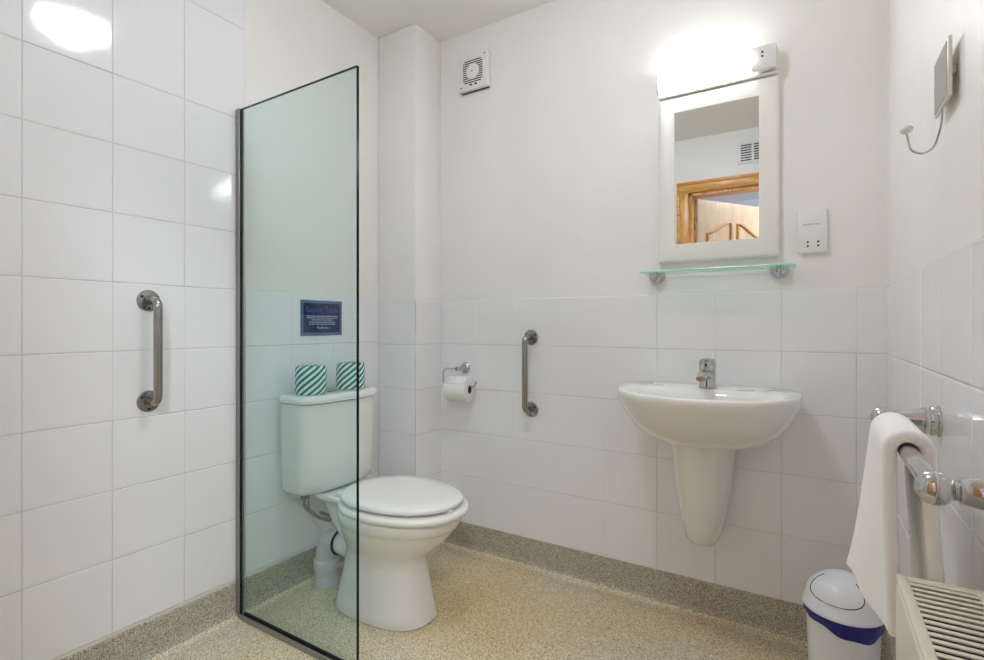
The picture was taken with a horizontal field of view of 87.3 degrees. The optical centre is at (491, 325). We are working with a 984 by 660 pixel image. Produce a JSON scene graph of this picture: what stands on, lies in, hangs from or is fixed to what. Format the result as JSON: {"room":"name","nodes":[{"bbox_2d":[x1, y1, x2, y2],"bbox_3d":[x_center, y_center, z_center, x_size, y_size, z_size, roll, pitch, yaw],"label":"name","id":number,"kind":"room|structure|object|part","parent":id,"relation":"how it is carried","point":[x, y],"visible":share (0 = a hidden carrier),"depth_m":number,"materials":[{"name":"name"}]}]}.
{"room":"bathroom","nodes":[
{"label":"bathroom","id":0,"kind":"room"},
{"bbox_2d":[0,0,378,659],"bbox_3d":[-1.002,-0.161,1.723,0.106,2.352,2.200,0,0,32],"label":"wall","id":1,"kind":"structure","parent":0,"point":[118,117],"depth_m":1.59,"materials":[{"name":"tile"}]},
{"bbox_2d":[136,290,162,411],"bbox_3d":[-1.012,0.076,1.543,0.070,0.369,0.065,0,0,32],"label":"grab bar","id":2,"kind":"object","parent":1,"relation":"attached to","point":[147,300],"visible":1,"depth_m":1.53,"materials":[{"name":"grey metal"}]},
{"bbox_2d":[60,546,344,659],"bbox_3d":[-0.984,0.954,1.605,0.060,0.119,1.818,0,0,32],"label":"baseboard","id":3,"kind":"structure","parent":1,"relation":"attached to","point":[166,636],"depth_m":1.70,"materials":[{"name":"plastic"}]},
{"bbox_2d":[300,300,341,335],"bbox_3d":[-0.696,-0.032,2.111,0.005,0.142,0.208,0,0,32],"label":"sign","id":4,"kind":"object","parent":1,"relation":"attached to","point":[317,317],"visible":1,"depth_m":2.10,"materials":[{"name":"blue plastic"}]},
{"bbox_2d":[307,316,336,324],"bbox_3d":[-0.694,-0.023,2.110,0.001,0.035,0.156,0,0,32],"label":"print","id":5,"kind":"object","parent":4,"relation":"attached to","point":[311,320],"depth_m":2.11,"materials":[{"name":"white"}]},
{"bbox_2d":[378,24,440,481],"bbox_3d":[-0.384,-0.161,2.406,0.232,2.352,0.187,0,0,32],"label":"wall","id":6,"kind":"structure","parent":0,"point":[409,303],"depth_m":2.33,"materials":[{"name":"paint"}]},
{"bbox_2d":[428,543,442,557],"bbox_3d":[-0.279,0.954,2.308,0.060,0.119,0.242,0,0,32],"label":"baseboard","id":7,"kind":"structure","parent":6,"relation":"attached to","point":[440,547],"depth_m":2.33,"materials":[{"name":"plastic"}]},
{"bbox_2d":[322,0,553,41],"bbox_3d":[-0.153,-1.377,1.194,2.104,0.080,2.200,0,0,32],"label":"ceiling","id":8,"kind":"structure","parent":0,"point":[444,20],"depth_m":2.20,"materials":[{"name":"white paint"}]},
{"bbox_2d":[172,549,807,659],"bbox_3d":[-0.153,1.055,1.194,2.104,0.080,2.200,0,0,32],"label":"floor","id":9,"kind":"structure","parent":0,"point":[487,610],"depth_m":1.72,"materials":[{"name":"plastic"}]},
{"bbox_2d":[236,65,358,659],"bbox_3d":[-0.636,0.129,1.646,0.592,1.769,0.024,0,0,32],"label":"screen","id":10,"kind":"object","parent":9,"relation":"on","point":[308,648],"visible":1,"depth_m":1.78,"materials":[{"name":"green glass"},{"name":"metal"},{"name":"black rubber"}]},
{"bbox_2d":[279,387,468,631],"bbox_3d":[-0.409,0.632,1.883,0.722,0.766,0.390,0,0,32],"label":"toilet","id":11,"kind":"object","parent":9,"relation":"on","point":[403,519],"visible":0.97,"depth_m":1.81,"materials":[{"name":"ceramic"},{"name":"plastic"}]},
{"bbox_2d":[295,364,326,394],"bbox_3d":[-0.681,0.202,1.938,0.114,0.107,0.115,0,0,15],"label":"toilet roll","id":12,"kind":"object","parent":11,"relation":"on","point":[310,379],"visible":1,"depth_m":1.89,"materials":[{"name":"multicoloured paper"}]},
{"bbox_3d":[-0.629,0.270,2.023,0.197,0.029,0.384,0,0,32],"label":"cistern lid","id":13,"kind":"part","parent":11,"relation":"part of","materials":[{"name":"white ceramic"}]},
{"bbox_2d":[336,361,364,389],"bbox_3d":[-0.577,0.202,2.103,0.115,0.107,0.114,0,0,7],"label":"toilet roll","id":14,"kind":"object","parent":11,"relation":"on","point":[345,371],"visible":0.92,"depth_m":2.06,"materials":[{"name":"multicoloured paper"}]},
{"bbox_3d":[-0.315,0.593,1.821,0.456,0.023,0.358,0,0,32],"label":"lid","id":15,"kind":"part","parent":11,"relation":"part of","materials":[{"name":"white plastic"}]},
{"bbox_3d":[-0.307,0.625,1.817,0.481,0.022,0.386,0,0,32],"label":"seat","id":16,"kind":"part","parent":11,"relation":"part of","materials":[{"name":"white plastic"}]},
{"bbox_2d":[802,569,884,659],"bbox_3d":[0.889,0.819,1.306,0.178,0.389,0.178,0,0,32],"label":"bin","id":17,"kind":"object","parent":9,"relation":"on","point":[841,624],"visible":0.77,"depth_m":1.25,"materials":[{"name":"white plastic"}]},
{"bbox_3d":[0.889,0.670,1.306,0.178,0.090,0.178,0,0,32],"label":"lid","id":18,"kind":"part","parent":17,"relation":"part of","materials":[{"name":"white plastic"}]},
{"bbox_2d":[440,0,887,604],"bbox_3d":[0.400,-0.161,2.084,1.904,2.352,0.105,0,0,32],"label":"wall","id":19,"kind":"structure","parent":0,"point":[549,171],"depth_m":1.94,"materials":[{"name":"tile"}]},
{"bbox_2d":[443,376,474,401],"bbox_3d":[-0.146,0.279,2.285,0.106,0.113,0.112,0,0,22],"label":"toilet roll","id":20,"kind":"object","parent":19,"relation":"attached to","point":[455,388],"visible":0.99,"depth_m":2.25,"materials":[{"name":"white paper"}]},
{"bbox_2d":[442,362,476,387],"bbox_3d":[-0.131,0.219,2.305,0.168,0.106,0.082,0,0,32],"label":"toilet roll holder","id":21,"kind":"object","parent":19,"relation":"attached to","point":[465,367],"visible":0.92,"depth_m":2.31,"materials":[{"name":"silver metal"}]},
{"bbox_3d":[-0.140,0.191,2.316,0.050,0.050,0.073,0,0,32],"label":"wall plate","id":22,"kind":"part","parent":21,"relation":"part of","materials":[{"name":"silver metal"}]},
{"bbox_2d":[459,50,489,94],"bbox_3d":[-0.082,-1.134,2.306,0.157,0.156,0.036,0,0,32],"label":"fan","id":23,"kind":"object","parent":19,"relation":"attached to","point":[474,70],"visible":1,"depth_m":2.29,"materials":[{"name":"white plastic"}]},
{"bbox_2d":[522,330,537,416],"bbox_3d":[0.147,0.199,2.139,0.065,0.368,0.070,0,0,32],"label":"grab bar","id":24,"kind":"object","parent":19,"relation":"attached to","point":[530,337],"visible":1,"depth_m":2.11,"materials":[{"name":"grey metal"}]},
{"bbox_2d":[442,521,884,659],"bbox_3d":[0.456,0.954,1.958,1.678,0.119,0.060,0,0,32],"label":"baseboard","id":25,"kind":"structure","parent":19,"relation":"attached to","point":[780,622],"depth_m":1.91,"materials":[{"name":"plastic"}]},
{"bbox_2d":[617,381,802,545],"bbox_3d":[0.655,0.466,1.613,0.544,0.528,0.424,0,0,32],"label":"basin","id":26,"kind":"object","parent":19,"relation":"attached to","point":[705,428],"visible":1,"depth_m":1.58,"materials":[{"name":"white ceramic"}]},
{"bbox_2d":[696,358,716,387],"bbox_3d":[0.697,0.155,1.682,0.056,0.097,0.133,0,0,32],"label":"tap","id":27,"kind":"object","parent":26,"relation":"on","point":[706,376],"visible":1,"depth_m":1.69,"materials":[{"name":"silver metal"}]},
{"bbox_3d":[0.688,0.165,1.668,0.044,0.046,0.100,0,0,32],"label":"spout","id":28,"kind":"part","parent":27,"relation":"part of","materials":[{"name":"silver metal"}]},
{"bbox_3d":[0.716,0.123,1.714,0.054,0.034,0.057,0,0,32],"label":"lever","id":29,"kind":"part","parent":27,"relation":"part of","materials":[{"name":"silver metal"}]},
{"bbox_3d":[0.655,0.290,1.613,0.544,0.172,0.424,0,0,32],"label":"bowl","id":30,"kind":"part","parent":26,"relation":"part of","materials":[{"name":"white ceramic"}]},
{"bbox_2d":[656,42,777,100],"bbox_3d":[0.763,-0.865,1.766,0.380,0.090,0.059,0,0,32],"label":"light","id":31,"kind":"object","parent":19,"relation":"attached to","point":[759,62],"visible":0.98,"depth_m":1.74,"materials":[{"name":"white plastic"}]},
{"bbox_2d":[658,50,751,96],"bbox_3d":[0.728,-0.870,1.776,0.295,0.080,0.040,0,0,32],"label":"diffuser","id":32,"kind":"object","parent":31,"relation":"attached to","point":[736,68],"depth_m":1.76,"materials":[{"name":"white plastic"}]},
{"bbox_2d":[751,42,776,74],"bbox_3d":[0.887,-0.871,1.680,0.075,0.077,0.037,0,0,32],"label":"outlet","id":33,"kind":"object","parent":31,"relation":"attached to","point":[764,57],"depth_m":1.67,"materials":[{"name":"white plastic"}]},
{"bbox_2d":[639,263,795,283],"bbox_3d":[0.750,-0.175,1.738,0.472,0.043,0.121,0,0,32],"label":"glass shelf","id":34,"kind":"object","parent":19,"relation":"attached to","point":[778,271],"visible":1,"depth_m":1.70,"materials":[{"name":"green"}]},
{"bbox_3d":[0.747,-0.188,1.733,0.472,0.005,0.110,0,0,32],"label":"glass plate","id":35,"kind":"part","parent":34,"relation":"part of","materials":[{"name":"green"}]},
{"bbox_2d":[659,74,778,263],"bbox_3d":[0.771,-0.522,1.778,0.383,0.590,0.029,0,0,32],"label":"wall mirror","id":36,"kind":"object","parent":19,"relation":"attached to","point":[719,147],"visible":1,"depth_m":1.76,"materials":[{"name":"white plastic"},{"name":"silver mirror glass"}]},
{"bbox_3d":[0.767,-0.524,1.771,0.271,0.470,0.004,0,0,32],"label":"glass","id":37,"kind":"part","parent":36,"relation":"part of","materials":[{"name":"white mirror"}]},
{"bbox_2d":[798,208,827,254],"bbox_3d":[1.016,-0.299,1.634,0.081,0.143,0.015,0,0,32],"label":"socket","id":38,"kind":"object","parent":19,"relation":"attached to","point":[812,223],"visible":1,"depth_m":1.63,"materials":[{"name":"white plastic"}]},
{"bbox_2d":[886,0,983,659],"bbox_3d":[0.695,-0.161,0.666,0.105,2.352,2.200,0,0,32],"label":"wall","id":39,"kind":"structure","parent":0,"point":[935,289],"depth_m":0.89,"materials":[{"name":"tile"}]},
{"bbox_2d":[884,627,894,659],"bbox_3d":[0.629,0.954,0.707,0.060,0.119,2.000,0,0,32],"label":"baseboard","id":40,"kind":"structure","parent":39,"relation":"attached to","point":[889,655],"depth_m":1.49,"materials":[{"name":"plastic"}]},
{"bbox_2d":[870,406,983,510],"bbox_3d":[0.606,0.165,0.713,0.098,0.054,0.533,0,0,32],"label":"towel rail","id":41,"kind":"object","parent":39,"relation":"attached to","point":[934,487],"visible":0.82,"depth_m":0.52,"materials":[{"name":"silver metal"}]},
{"bbox_2d":[846,412,944,636],"bbox_3d":[0.580,0.276,0.747,0.102,0.279,0.183,0,0,32],"label":"towel","id":42,"kind":"object","parent":41,"relation":"hanging from","point":[873,557],"visible":0.69,"depth_m":0.70,"materials":[{"name":"white fabric"}]},
{"bbox_3d":[0.579,0.165,0.729,0.021,0.021,0.485,0,0,32],"label":"rail","id":43,"kind":"part","parent":41,"relation":"part of","materials":[{"name":"silver metal"}]},
{"bbox_3d":[0.744,0.165,0.909,0.070,0.054,0.054,0,0,32],"label":"post","id":44,"kind":"part","parent":41,"relation":"part of","materials":[{"name":"silver metal"}]},
{"bbox_3d":[0.491,0.165,0.502,0.070,0.054,0.054,0,0,32],"label":"post","id":45,"kind":"part","parent":41,"relation":"part of","materials":[{"name":"silver metal"}]},
{"bbox_2d":[899,35,956,153],"bbox_3d":[0.727,-0.366,0.835,0.075,0.162,0.087,0,0,-5],"label":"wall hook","id":46,"kind":"object","parent":39,"relation":"attached to","point":[944,69],"visible":1,"depth_m":0.83,"materials":[{"name":"silver metal"}]},
{"bbox_3d":[0.696,-0.330,0.866,0.019,0.015,0.019,0,0,32],"label":"knob","id":47,"kind":"part","parent":46,"relation":"part of","materials":[{"name":"white plastic"}]},
{"bbox_3d":[0.716,-0.325,0.854,0.049,0.080,0.003,0,0,32],"label":"arm","id":48,"kind":"part","parent":46,"relation":"part of","materials":[{"name":"silver metal"}]},
{"bbox_3d":[0.728,-0.400,0.837,0.001,0.084,0.096,0,0,32],"label":"glass","id":49,"kind":"part","parent":46,"relation":"part of","materials":[{"name":"grey mirror"}]},
{"bbox_3d":[0.731,-0.400,0.835,0.005,0.093,0.106,0,0,32],"label":"frame","id":50,"kind":"part","parent":46,"relation":"part of","materials":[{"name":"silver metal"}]},
{"bbox_2d":[896,574,983,659],"bbox_3d":[0.353,0.667,0.307,0.095,0.694,0.888,0,0,32],"label":"radiator","id":51,"kind":"object","parent":39,"relation":"attached to","point":[935,620],"visible":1,"depth_m":0.58,"materials":[{"name":"beige metal"}]},
{"bbox_3d":[0.305,0.627,0.308,0.012,0.596,0.831,0,0,32],"label":"panel","id":52,"kind":"part","parent":51,"relation":"part of","materials":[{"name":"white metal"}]},
{"bbox_3d":[0.560,0.619,0.643,0.086,0.591,0.006,0,0,32],"label":"panel","id":53,"kind":"part","parent":51,"relation":"part of","materials":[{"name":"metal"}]}
]}

